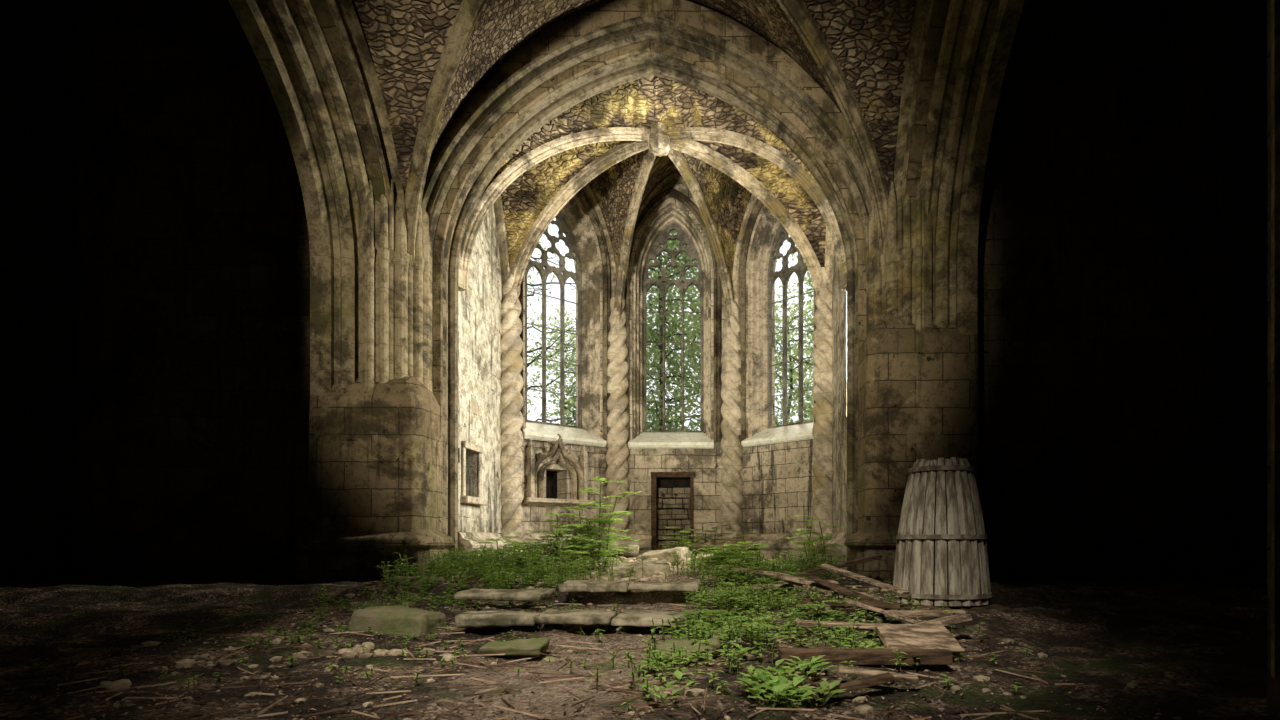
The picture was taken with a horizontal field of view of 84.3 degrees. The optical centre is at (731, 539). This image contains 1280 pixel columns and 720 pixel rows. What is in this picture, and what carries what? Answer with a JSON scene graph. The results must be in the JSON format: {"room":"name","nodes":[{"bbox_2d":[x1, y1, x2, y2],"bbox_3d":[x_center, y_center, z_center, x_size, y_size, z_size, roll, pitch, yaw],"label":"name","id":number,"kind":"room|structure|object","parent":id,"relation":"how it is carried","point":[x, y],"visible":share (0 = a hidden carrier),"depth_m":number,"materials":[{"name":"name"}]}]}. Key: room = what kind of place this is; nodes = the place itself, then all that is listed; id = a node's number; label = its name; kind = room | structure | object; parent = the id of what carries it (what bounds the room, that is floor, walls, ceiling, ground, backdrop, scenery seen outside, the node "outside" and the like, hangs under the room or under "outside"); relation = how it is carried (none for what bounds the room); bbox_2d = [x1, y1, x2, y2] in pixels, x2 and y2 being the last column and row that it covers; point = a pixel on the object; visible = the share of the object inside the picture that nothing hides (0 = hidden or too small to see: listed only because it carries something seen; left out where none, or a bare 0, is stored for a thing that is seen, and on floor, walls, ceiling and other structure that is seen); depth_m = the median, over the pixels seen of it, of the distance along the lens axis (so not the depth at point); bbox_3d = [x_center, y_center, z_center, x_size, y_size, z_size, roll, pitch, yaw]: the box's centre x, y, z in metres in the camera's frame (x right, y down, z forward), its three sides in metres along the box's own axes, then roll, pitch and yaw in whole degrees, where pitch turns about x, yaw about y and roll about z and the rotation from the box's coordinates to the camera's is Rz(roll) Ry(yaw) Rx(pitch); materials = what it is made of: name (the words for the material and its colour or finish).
{"room":"ruins","nodes":[
{"label":"ruins","id":0,"kind":"room"},
{"bbox_2d":[0,0,75,581],"bbox_3d":[-8.425,-3.950,7.000,4.450,10.800,8.800,0,0,0],"label":"wall","id":1,"kind":"structure","parent":0,"point":[38,37],"depth_m":10.42,"materials":[{"name":"stone"}]},
{"bbox_2d":[309,0,390,202],"bbox_3d":[-5.700,-4.150,7.000,1.000,10.400,8.200,0,0,0],"label":"wall","id":2,"kind":"structure","parent":0,"point":[323,12],"depth_m":9.80,"materials":[{"name":"brown stone"}]},
{"bbox_2d":[228,0,399,395],"bbox_3d":[-5.635,-3.703,7.050,1.170,8.707,8.200,0,0,0],"label":"arch","id":3,"kind":"object","parent":2,"relation":"attached to","point":[286,38],"visible":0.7,"depth_m":10.04,"materials":[{"name":"brown stone"}]},
{"bbox_2d":[458,205,502,532],"bbox_3d":[-4.775,-4.150,12.975,0.350,10.400,2.950,0,0,0],"label":"wall","id":4,"kind":"structure","parent":0,"point":[480,318],"depth_m":12.90,"materials":[{"name":"beige stone"}]},
{"bbox_2d":[460,441,487,505],"bbox_3d":[-4.630,-1.160,12.320,0.340,1.060,0.960,0,0,0],"label":"niche","id":5,"kind":"object","parent":4,"relation":"attached to","point":[478,500],"visible":0.77,"depth_m":12.13,"materials":[{"name":"beige stone"}]},
{"bbox_2d":[520,188,610,533],"bbox_3d":[-3.852,-4.150,15.346,4.054,10.400,0.670,0,0,-43],"label":"wall","id":6,"kind":"structure","parent":0,"point":[557,478],"depth_m":15.32,"materials":[{"name":"beige stone"}]},
{"bbox_2d":[458,531,606,569],"bbox_3d":[-3.994,0.450,13.939,1.452,1.200,4.982,0,0,23],"label":"trim","id":7,"kind":"structure","parent":6,"relation":"attached to","point":[465,539],"depth_m":12.71,"materials":[{"name":"beige stone"}]},
{"bbox_2d":[524,434,590,506],"bbox_3d":[-3.700,-1.498,14.915,1.480,1.537,0.230,0,0,-43],"label":"niche","id":8,"kind":"object","parent":6,"relation":"attached to","point":[559,453],"visible":1,"depth_m":14.84,"materials":[{"name":"beige stone"}]},
{"bbox_2d":[525,197,599,437],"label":"window","id":9,"kind":"structure","parent":6,"relation":"in","point":[572,213],"depth_m":15.76,"materials":[{"name":"stone"}]},
{"bbox_2d":[527,273,578,424],"bbox_3d":[-3.944,-4.180,15.445,1.012,3.260,0.936,0,0,0],"label":"window bars","id":10,"kind":"object","parent":9,"relation":"in","point":[562,299],"depth_m":15.54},
{"bbox_2d":[526,212,581,428],"bbox_3d":[-3.944,-4.935,15.445,1.075,4.850,1.002,0,0,0],"label":"tracery","id":11,"kind":"object","parent":9,"relation":"in","point":[563,227],"depth_m":15.58,"materials":[{"name":"grey stone"}]},
{"bbox_2d":[518,189,609,439],"bbox_3d":[-3.601,-5.096,15.074,2.280,5.692,0.170,0,0,-43],"label":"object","id":12,"kind":"structure","parent":6,"relation":"in","point":[581,195],"depth_m":15.70,"materials":[{"name":"beige stone"}]},
{"bbox_2d":[522,422,605,446],"bbox_3d":[-3.740,-2.325,15.225,1.873,0.490,1.801,0,0,0],"label":"sill","id":13,"kind":"structure","parent":6,"relation":"attached to","point":[533,431],"depth_m":15.10,"materials":[{"name":"beige stone"}]},
{"bbox_2d":[609,532,627,558],"bbox_3d":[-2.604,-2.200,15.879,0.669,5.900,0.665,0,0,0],"label":"base","id":14,"kind":"object","parent":6,"relation":"attached to","point":[622,533],"visible":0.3,"depth_m":15.65,"materials":[{"name":"beige stone"}]},
{"bbox_2d":[606,297,628,536],"bbox_3d":[-2.602,-2.750,15.879,0.518,5.400,0.518,0,0,-31],"label":"shaft","id":15,"kind":"object","parent":14,"relation":"on","point":[617,453],"visible":0.88,"depth_m":15.70,"materials":[{"name":"beige stone"}]},
{"bbox_2d":[354,0,915,195],"bbox_3d":[-1.300,-6.426,6.950,7.500,4.371,7.900,0,0,0],"label":"ceiling","id":16,"kind":"structure","parent":0,"point":[868,39],"depth_m":9.93,"materials":[{"name":"brown stone"}]},
{"bbox_2d":[405,0,888,263],"bbox_3d":[-1.300,-5.945,6.950,7.685,3.410,8.079,0,0,0],"label":"ribs","id":17,"kind":"object","parent":16,"relation":"attached to","point":[469,11],"visible":0.95,"depth_m":9.96,"materials":[{"name":"brown stone"}]},
{"bbox_2d":[0,557,1279,719],"bbox_3d":[-1.300,0.599,5.750,18.800,0.636,22.300,0,0,0],"label":"floor","id":18,"kind":"structure","parent":0,"point":[1194,647],"depth_m":5.03,"materials":[{"name":"brown soil"}]},
{"bbox_2d":[293,375,454,581],"bbox_3d":[-5.345,-0.850,10.555,1.951,3.600,1.010,0,0,0],"label":"pier","id":19,"kind":"object","parent":18,"relation":"on","point":[374,469],"visible":0.7,"depth_m":10.29,"materials":[{"name":"beige stone"}]},
{"bbox_2d":[359,179,432,392],"bbox_3d":[-5.160,-2.950,10.707,0.880,5.600,0.705,0,0,0],"label":"shafts","id":20,"kind":"object","parent":19,"relation":"attached to","point":[396,293],"visible":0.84,"depth_m":10.56,"materials":[{"name":"beige stone"}]},
{"bbox_2d":[348,606,445,636],"bbox_3d":[-3.055,0.758,6.408,0.748,0.293,0.449,0,0,8],"label":"block","id":21,"kind":"object","parent":18,"relation":"on","point":[401,621],"visible":0.71,"depth_m":6.21,"materials":[{"name":"stone"}]},
{"bbox_2d":[388,576,445,587],"bbox_3d":[-4.054,0.574,8.997,0.627,0.212,0.432,0,0,-6],"label":"block","id":22,"kind":"object","parent":18,"relation":"on","point":[441,580],"visible":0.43,"depth_m":8.80,"materials":[{"name":"stone"}]},
{"bbox_2d":[30,543,843,671],"bbox_3d":[-1.834,0.458,8.328,6.388,0.828,8.257,0,0,8],"label":"grass","id":23,"kind":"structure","parent":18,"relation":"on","point":[463,563],"depth_m":9.35,"materials":[{"name":"green plant"}]},
{"bbox_2d":[454,588,554,600],"bbox_3d":[-2.498,0.608,7.735,0.985,0.126,0.479,0,0,4],"label":"stone step","id":24,"kind":"structure","parent":18,"relation":"on","point":[533,594],"depth_m":7.54,"materials":[{"name":"beige stone"}]},
{"bbox_2d":[479,638,549,655],"bbox_3d":[-1.592,0.787,5.145,0.466,0.111,0.281,0,0,0],"label":"stone block","id":25,"kind":"object","parent":18,"relation":"on","point":[533,646],"visible":0.93,"depth_m":5.04,"materials":[{"name":"stone"}]},
{"bbox_2d":[507,532,524,561],"bbox_3d":[-4.483,-2.200,14.143,0.665,5.900,0.665,0,0,0],"label":"shafts","id":26,"kind":"object","parent":18,"relation":"on","point":[520,539],"visible":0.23,"depth_m":13.99,"materials":[{"name":"beige stone"}]},
{"bbox_2d":[501,267,523,537],"bbox_3d":[-4.483,-2.750,14.143,0.518,5.400,0.518,0,0,31],"label":"shaft","id":27,"kind":"object","parent":26,"relation":"on","point":[512,345],"visible":0.81,"depth_m":13.96,"materials":[{"name":"beige stone"}]},
{"bbox_2d":[515,545,575,554],"bbox_3d":[-3.502,0.188,13.200,1.311,0.236,0.108,0,0,10],"label":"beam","id":28,"kind":"structure","parent":18,"relation":"on","point":[546,549],"depth_m":13.15,"materials":[{"name":"brown wood"}]},
{"bbox_2d":[64,540,1033,711],"bbox_3d":[-0.752,0.449,9.585,6.520,0.898,12.257,0,0,4],"label":"rocks","id":29,"kind":"object","parent":18,"relation":"on","point":[751,597],"visible":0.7,"depth_m":5.79,"materials":[{"name":"grey stone"}]},
{"bbox_2d":[750,580,837,589],"bbox_3d":[0.700,0.505,7.903,1.006,0.094,0.136,0,0,-10],"label":"plank","id":30,"kind":"object","parent":29,"relation":"on","point":[781,585],"visible":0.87,"depth_m":7.82,"materials":[{"name":"brown wood"}]},
{"bbox_2d":[801,598,899,608],"bbox_3d":[1.098,0.589,6.502,0.906,0.078,0.105,0,0,15],"label":"plank","id":31,"kind":"object","parent":29,"relation":"on","point":[804,600],"visible":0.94,"depth_m":6.46,"materials":[{"name":"brown wood"}]},
{"bbox_2d":[468,476,641,571],"bbox_3d":[-2.635,-0.212,10.733,2.437,1.556,2.279,0,0,0],"label":"sapling","id":32,"kind":"object","parent":18,"relation":"on","point":[591,544],"visible":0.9,"depth_m":10.84,"materials":[{"name":"green plant"}]},
{"bbox_2d":[455,609,691,627],"bbox_3d":[-1.431,0.723,6.466,2.156,0.128,0.592,0,0,0],"label":"stone step","id":33,"kind":"structure","parent":18,"relation":"on","point":[501,618],"depth_m":6.25,"materials":[{"name":"beige stone"}]},
{"bbox_2d":[0,570,1175,719],"bbox_3d":[-1.327,0.643,7.426,6.977,0.508,9.181,0,0,0],"label":"twigs","id":34,"kind":"object","parent":18,"relation":"on","point":[569,676],"visible":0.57,"depth_m":4.02,"materials":[{"name":"brown wood"}]},
{"bbox_2d":[838,666,918,683],"bbox_3d":[0.821,0.759,3.949,0.454,0.062,0.062,0,0,22],"label":"plank","id":35,"kind":"object","parent":34,"relation":"on","point":[902,677],"visible":0.94,"depth_m":3.94,"materials":[{"name":"brown wood"}]},
{"bbox_2d":[0,552,1182,719],"bbox_3d":[-1.273,0.547,9.379,7.267,0.736,12.365,0,0,0],"label":"rubble","id":36,"kind":"object","parent":18,"relation":"on","point":[353,652],"visible":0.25,"depth_m":5.02,"materials":[{"name":"stone"}]},
{"bbox_2d":[583,541,638,557],"bbox_3d":[-2.202,0.188,12.593,1.006,0.365,0.615,0,0,-16],"label":"stone block","id":37,"kind":"object","parent":36,"relation":"on","point":[629,553],"visible":0.48,"depth_m":12.40,"materials":[{"name":"stone"}]},
{"bbox_2d":[607,559,669,579],"bbox_3d":[-1.399,0.445,10.397,0.922,0.311,0.643,0,0,-12],"label":"stone block","id":38,"kind":"object","parent":36,"relation":"on","point":[658,565],"visible":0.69,"depth_m":10.16,"materials":[{"name":"stone"}]},
{"bbox_2d":[636,547,691,563],"bbox_3d":[-1.197,0.284,12.201,0.830,0.340,0.625,0,0,20],"label":"stone block","id":39,"kind":"object","parent":36,"relation":"on","point":[666,554],"visible":0.61,"depth_m":11.95,"materials":[{"name":"stone"}]},
{"bbox_2d":[680,539,752,550],"bbox_3d":[-0.303,0.109,14.298,1.514,0.250,0.147,0,0,-12],"label":"beam","id":40,"kind":"structure","parent":36,"relation":"on","point":[700,545],"depth_m":14.24,"materials":[{"name":"brown wood"}]},
{"bbox_2d":[558,580,698,591],"bbox_3d":[-1.175,0.544,8.200,1.600,0.127,0.528,0,0,0],"label":"stone step","id":41,"kind":"structure","parent":18,"relation":"on","point":[569,585],"depth_m":7.95,"materials":[{"name":"beige stone"}]},
{"bbox_2d":[656,638,720,659],"bbox_3d":[-0.309,0.784,5.005,0.439,0.138,0.311,0,0,10],"label":"stone block","id":42,"kind":"object","parent":18,"relation":"on","point":[680,643],"visible":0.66,"depth_m":4.89,"materials":[{"name":"stone"}]},
{"bbox_2d":[721,532,739,554],"bbox_3d":[0.004,-2.200,15.879,0.669,5.900,0.665,0,0,0],"label":"shafts","id":43,"kind":"object","parent":18,"relation":"on","point":[733,533],"visible":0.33,"depth_m":15.67,"materials":[{"name":"beige stone"}]},
{"bbox_2d":[721,298,742,537],"bbox_3d":[0.002,-2.750,15.879,0.518,5.400,0.518,0,0,-31],"label":"shaft","id":44,"kind":"object","parent":43,"relation":"on","point":[732,498],"visible":0.92,"depth_m":15.70,"materials":[{"name":"beige stone"}]},
{"bbox_2d":[661,515,850,650],"bbox_3d":[0.439,0.236,10.180,2.997,1.282,10.527,0,0,-6],"label":"nettle patch","id":45,"kind":"object","parent":18,"relation":"on","point":[722,553],"visible":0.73,"depth_m":8.76,"materials":[{"name":"green plant"}]},
{"bbox_2d":[723,566,789,575],"bbox_3d":[0.301,0.390,8.703,0.907,0.124,0.106,0,0,30],"label":"plank","id":46,"kind":"object","parent":45,"relation":"on","point":[756,571],"visible":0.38,"depth_m":8.66,"materials":[{"name":"brown wood"}]},
{"bbox_2d":[636,640,884,710],"bbox_3d":[0.248,0.792,4.284,1.715,0.187,1.673,0,0,0],"label":"weed","id":47,"kind":"object","parent":18,"relation":"on","point":[783,685],"visible":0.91,"depth_m":3.82,"materials":[{"name":"green plant"}]},
{"bbox_2d":[784,580,833,595],"bbox_3d":[0.797,0.491,7.397,0.081,0.133,0.902,0,0,-25],"label":"plank","id":48,"kind":"object","parent":18,"relation":"on","point":[827,592],"visible":0.69,"depth_m":7.25,"materials":[{"name":"wood"}]},
{"bbox_2d":[776,573,883,600],"bbox_3d":[0.998,0.488,7.303,1.194,0.252,0.145,0,0,35],"label":"plank","id":49,"kind":"object","parent":18,"relation":"on","point":[778,575],"visible":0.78,"depth_m":7.38,"materials":[{"name":"brown wood"}]},
{"bbox_2d":[795,554,881,576],"bbox_3d":[1.404,0.347,9.298,1.389,0.299,0.132,0,0,-25],"label":"plank","id":50,"kind":"object","parent":18,"relation":"on","point":[877,556],"visible":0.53,"depth_m":9.30,"materials":[{"name":"brown wood"}]},
{"bbox_2d":[794,620,892,628],"bbox_3d":[0.899,0.681,5.598,0.800,0.079,0.123,0,0,-5],"label":"plank","id":51,"kind":"object","parent":18,"relation":"on","point":[802,623],"visible":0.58,"depth_m":5.55,"materials":[{"name":"brown wood"}]},
{"bbox_2d":[808,576,890,609],"bbox_3d":[1.149,0.511,6.898,0.101,0.288,0.985,0,0,-42],"label":"plank","id":52,"kind":"object","parent":18,"relation":"on","point":[831,585],"visible":0.66,"depth_m":6.89,"materials":[{"name":"brown wood"}]},
{"bbox_2d":[808,672,893,699],"bbox_3d":[0.650,0.791,3.801,0.501,0.108,0.078,0,0,-19],"label":"plank","id":53,"kind":"object","parent":18,"relation":"on","point":[886,677],"visible":0.71,"depth_m":3.79,"materials":[{"name":"brown wood"}]},
{"bbox_2d":[820,564,909,593],"bbox_3d":[1.449,0.426,7.795,0.129,0.296,1.184,0,0,-40],"label":"plank","id":54,"kind":"object","parent":18,"relation":"on","point":[824,566],"visible":1,"depth_m":7.74,"materials":[{"name":"wood"}]},
{"bbox_2d":[778,648,952,664],"bbox_3d":[0.854,0.750,4.502,1.105,0.105,0.152,0,0,-3],"label":"beam","id":55,"kind":"structure","parent":18,"relation":"on","point":[862,656],"depth_m":4.44,"materials":[{"name":"brown wood"}]},
{"bbox_2d":[843,598,919,622],"bbox_3d":[1.252,0.596,5.902,0.694,0.176,0.070,0,0,40],"label":"plank","id":56,"kind":"object","parent":18,"relation":"on","point":[849,601],"visible":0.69,"depth_m":5.88,"materials":[{"name":"brown wood"}]},
{"bbox_2d":[844,319,989,583],"bbox_3d":[2.745,-1.275,10.555,1.951,4.450,1.010,0,0,0],"label":"pier","id":57,"kind":"object","parent":18,"relation":"on","point":[918,390],"visible":0.62,"depth_m":10.29,"materials":[{"name":"beige stone"}]},
{"bbox_2d":[866,179,931,336],"bbox_3d":[2.560,-2.950,10.707,0.880,5.600,0.705,0,0,0],"label":"shafts","id":58,"kind":"object","parent":57,"relation":"attached to","point":[899,288],"visible":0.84,"depth_m":10.54,"materials":[{"name":"brown stone"}]},
{"bbox_2d":[875,622,964,654],"bbox_3d":[1.302,0.696,4.897,0.544,0.208,0.324,0,0,-13],"label":"wooden board","id":59,"kind":"object","parent":18,"relation":"on","point":[929,635],"visible":0.72,"depth_m":4.87,"materials":[{"name":"brown wood"}]},
{"bbox_2d":[884,610,965,617],"bbox_3d":[1.700,0.650,6.196,0.708,0.065,0.151,0,0,4],"label":"plank","id":60,"kind":"object","parent":18,"relation":"on","point":[906,613],"visible":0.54,"depth_m":6.13,"materials":[{"name":"brown wood"}]},
{"bbox_2d":[915,613,972,625],"bbox_3d":[1.603,0.652,5.497,0.608,0.129,0.125,0,0,-20],"label":"plank","id":61,"kind":"object","parent":18,"relation":"on","point":[962,617],"visible":0.5,"depth_m":5.50,"materials":[{"name":"brown wood"}]},
{"bbox_2d":[886,600,1009,609],"bbox_3d":[2.396,0.783,8.047,1.227,0.149,1.038,0,0,-3],"label":"pallet","id":62,"kind":"object","parent":18,"relation":"on","point":[905,606],"visible":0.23,"depth_m":7.58,"materials":[{"name":"brown wood"}]},
{"bbox_2d":[891,457,991,605],"bbox_3d":[2.400,-0.110,8.050,1.116,1.639,1.116,0,0,0],"label":"wooden barrel","id":63,"kind":"object","parent":62,"relation":"on","point":[962,578],"visible":0.99,"depth_m":7.68,"materials":[{"name":"wood"}]},
{"bbox_2d":[76,0,1222,577],"bbox_3d":[-1.300,-4.150,11.300,20.000,10.400,0.500,0,0,0],"label":"wall","id":64,"kind":"structure","parent":0,"point":[1100,236],"depth_m":11.05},
{"bbox_2d":[421,14,873,570],"bbox_3d":[-1.300,-3.718,11.215,7.440,8.936,0.690,0,0,0],"label":"arch","id":65,"kind":"object","parent":64,"relation":"attached to","point":[585,47],"visible":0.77,"depth_m":11.16,"materials":[{"name":"beige stone"}]},
{"bbox_2d":[480,76,825,285],"bbox_3d":[-1.300,-6.307,13.775,6.600,4.333,4.450,0,0,0],"label":"ceiling","id":66,"kind":"structure","parent":0,"point":[639,103],"depth_m":13.34,"materials":[{"name":"brown stone"}]},
{"bbox_2d":[458,122,846,334],"bbox_3d":[-1.300,-6.331,13.777,6.815,4.375,4.655,0,0,0],"label":"ribs","id":67,"kind":"object","parent":66,"relation":"attached to","point":[658,140],"visible":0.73,"depth_m":13.19,"materials":[{"name":"beige stone"}]},
{"bbox_2d":[626,180,724,551],"bbox_3d":[-1.380,-4.150,16.335,4.100,10.400,0.670,0,0,0],"label":"wall","id":68,"kind":"structure","parent":0,"point":[707,467],"depth_m":16.00,"materials":[{"name":"beige stone"}]},
{"bbox_2d":[626,534,651,554],"bbox_3d":[-2.260,0.450,15.865,0.880,1.200,0.370,0,0,0],"label":"trim","id":69,"kind":"structure","parent":68,"relation":"attached to","point":[645,542],"depth_m":15.76,"materials":[{"name":"beige stone"}]},
{"bbox_2d":[628,432,713,447],"bbox_3d":[-1.380,-2.325,16.170,1.940,0.490,0.660,0,0,0],"label":"sill","id":70,"kind":"structure","parent":68,"relation":"attached to","point":[645,439],"depth_m":15.97,"materials":[{"name":"beige stone"}]},
{"bbox_2d":[632,202,710,439],"bbox_3d":[-1.380,-4.960,16.250,1.800,5.520,0.500,0,0,0],"label":"window","id":71,"kind":"structure","parent":68,"relation":"in","point":[671,213],"depth_m":16.21,"materials":[{"name":"stone"}]},
{"bbox_2d":[646,288,699,430],"bbox_3d":[-1.380,-4.230,16.450,1.360,3.360,0.120,0,0,0],"label":"window bars","id":72,"kind":"object","parent":71,"relation":"in","point":[663,312],"depth_m":16.40,"materials":[{"name":"black metal"}]},
{"bbox_2d":[644,222,702,431],"bbox_3d":[-1.380,-4.985,16.470,1.380,4.950,0.090,0,0,0],"label":"tracery","id":73,"kind":"object","parent":71,"relation":"in","point":[664,236],"depth_m":16.42,"materials":[{"name":"grey stone"}]},
{"bbox_2d":[623,187,720,441],"bbox_3d":[-1.380,-5.146,15.965,2.280,5.792,0.170,0,0,0],"label":"hood","id":74,"kind":"object","parent":68,"relation":"attached to","point":[671,192],"depth_m":15.91,"materials":[{"name":"beige stone"}]},
{"bbox_2d":[651,472,694,551],"bbox_3d":[-1.345,-0.550,16.050,1.010,2.000,0.300,0,0,0],"label":"doorway","id":75,"kind":"structure","parent":68,"relation":"in","point":[654,475],"depth_m":15.93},
{"bbox_2d":[657,488,689,549],"bbox_3d":[-1.345,-0.356,16.273,0.787,1.708,0.272,0,0,0],"label":"blocks","id":76,"kind":"object","parent":75,"relation":"in","point":[677,512],"visible":0.66,"depth_m":16.17},
{"bbox_2d":[740,204,814,533],"bbox_3d":[1.252,-4.150,15.346,4.054,10.400,0.670,0,0,43],"label":"wall","id":77,"kind":"structure","parent":0,"point":[778,478],"depth_m":15.23,"materials":[{"name":"beige stone"}]},
{"bbox_2d":[748,207,779,437],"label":"window","id":78,"kind":"structure","parent":77,"relation":"in","point":[768,224],"depth_m":15.78,"materials":[{"name":"stone"}]},
{"bbox_2d":[768,223,812,427],"bbox_3d":[1.344,-4.935,15.445,1.075,4.850,1.002,0,0,0],"label":"tracery","id":79,"kind":"object","parent":78,"relation":"in","point":[801,267],"depth_m":15.65,"materials":[{"name":"grey stone"}]},
{"bbox_2d":[770,273,812,424],"bbox_3d":[1.344,-4.180,15.445,1.012,3.260,0.936,0,0,0],"label":"window 3 mullions","id":80,"kind":"object","parent":78,"relation":"in","point":[800,294],"depth_m":15.43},
{"bbox_2d":[695,532,846,569],"bbox_3d":[1.135,0.450,14.089,1.738,1.200,5.368,0,0,-31],"label":"trim","id":81,"kind":"structure","parent":77,"relation":"attached to","point":[779,542],"depth_m":14.71,"materials":[{"name":"beige stone"}]},
{"bbox_2d":[738,198,816,440],"bbox_3d":[1.001,-5.096,15.074,2.280,5.692,0.170,0,0,43],"label":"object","id":82,"kind":"structure","parent":77,"relation":"in","point":[758,204],"depth_m":15.70,"materials":[{"name":"beige stone"}]},
{"bbox_2d":[741,422,814,446],"bbox_3d":[1.140,-2.325,15.225,1.873,0.490,1.801,0,0,0],"label":"sill","id":83,"kind":"structure","parent":77,"relation":"attached to","point":[798,432],"depth_m":15.09,"materials":[{"name":"beige stone"}]},
{"bbox_2d":[809,531,831,561],"bbox_3d":[1.883,-2.200,14.143,0.665,5.900,0.665,0,0,0],"label":"shafts","id":84,"kind":"object","parent":77,"relation":"attached to","point":[829,532],"visible":0.12,"depth_m":13.95,"materials":[{"name":"beige stone"}]},
{"bbox_2d":[812,267,832,535],"bbox_3d":[1.883,-2.750,14.143,0.518,5.400,0.518,0,0,-31],"label":"shaft","id":85,"kind":"object","parent":84,"relation":"on","point":[822,449],"visible":0.77,"depth_m":13.95,"materials":[{"name":"beige stone"}]},
{"bbox_2d":[832,246,846,532],"bbox_3d":[2.175,-4.150,12.975,0.350,10.400,2.950,0,0,0],"label":"wall","id":86,"kind":"structure","parent":0,"point":[839,297],"depth_m":13.03,"materials":[{"name":"beige stone"}]},
{"bbox_2d":[903,0,1279,717],"bbox_3d":[3.100,-4.150,7.000,1.000,10.400,8.200,0,0,0],"label":"wall","id":87,"kind":"structure","parent":0,"point":[940,8],"depth_m":3.40,"materials":[{"name":"brown stone"}]},
{"bbox_2d":[893,0,1279,678],"bbox_3d":[3.035,-3.703,7.050,1.170,8.707,8.200,0,0,0],"label":"arch","id":88,"kind":"object","parent":87,"relation":"attached to","point":[976,45],"visible":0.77,"depth_m":9.66,"materials":[{"name":"brown stone"}]},
{"bbox_2d":[1223,0,1266,581],"bbox_3d":[5.825,-3.950,7.000,4.450,10.800,8.800,0,0,0],"label":"wall","id":89,"kind":"structure","parent":0,"point":[1244,21],"depth_m":10.59,"materials":[{"name":"stone"}]},
{"label":"outside","id":90,"kind":"structure","parent":0,"visible":0},
{"label":"ground","id":91,"kind":"structure","parent":90,"visible":0},
{"bbox_2d":[527,374,540,405],"bbox_3d":[-9.829,-3.329,23.926,6.471,8.963,4.153,0,0,-2],"label":"tree","id":92,"kind":"object","parent":91,"relation":"on","point":[533,374],"visible":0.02,"depth_m":24.72,"materials":[{"name":"green plant"}]},
{"bbox_2d":[527,241,575,424],"bbox_3d":[-6.858,-6.275,22.171,6.059,14.863,4.482,0,0,0],"label":"tree","id":93,"kind":"object","parent":91,"relation":"on","point":[544,248],"visible":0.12,"depth_m":22.05,"materials":[{"name":"green plant"}]},
{"bbox_2d":[527,304,648,425],"bbox_3d":[-5.864,-4.101,26.937,6.010,10.782,5.039,0,0,6],"label":"tree","id":94,"kind":"object","parent":91,"relation":"on","point":[573,386],"visible":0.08,"depth_m":26.53,"materials":[{"name":"green plant"}]},
{"bbox_2d":[554,230,699,429],"bbox_3d":[-2.359,-5.856,21.920,6.354,14.538,5.040,0,0,-8],"label":"tree","id":95,"kind":"object","parent":91,"relation":"on","point":[656,348],"visible":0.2,"depth_m":21.80,"materials":[{"name":"green plant"}]},
{"bbox_2d":[646,232,812,429],"bbox_3d":[-0.819,-6.864,25.171,7.462,16.044,5.913,0,0,-7],"label":"tree","id":96,"kind":"object","parent":91,"relation":"on","point":[690,349],"visible":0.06,"depth_m":24.64,"materials":[{"name":"green plant"}]},
{"bbox_2d":[775,283,812,425],"bbox_3d":[2.127,-4.396,26.884,6.575,11.118,5.458,0,0,0],"label":"tree","id":97,"kind":"object","parent":91,"relation":"on","point":[790,370],"visible":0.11,"depth_m":26.61,"materials":[{"name":"green plant"}]},
{"bbox_2d":[775,241,812,423],"bbox_3d":[3.065,-5.239,21.192,5.193,13.895,4.472,0,0,-19],"label":"tree","id":98,"kind":"object","parent":91,"relation":"on","point":[809,280],"visible":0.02,"depth_m":21.43,"materials":[{"name":"green plant"}]}
]}

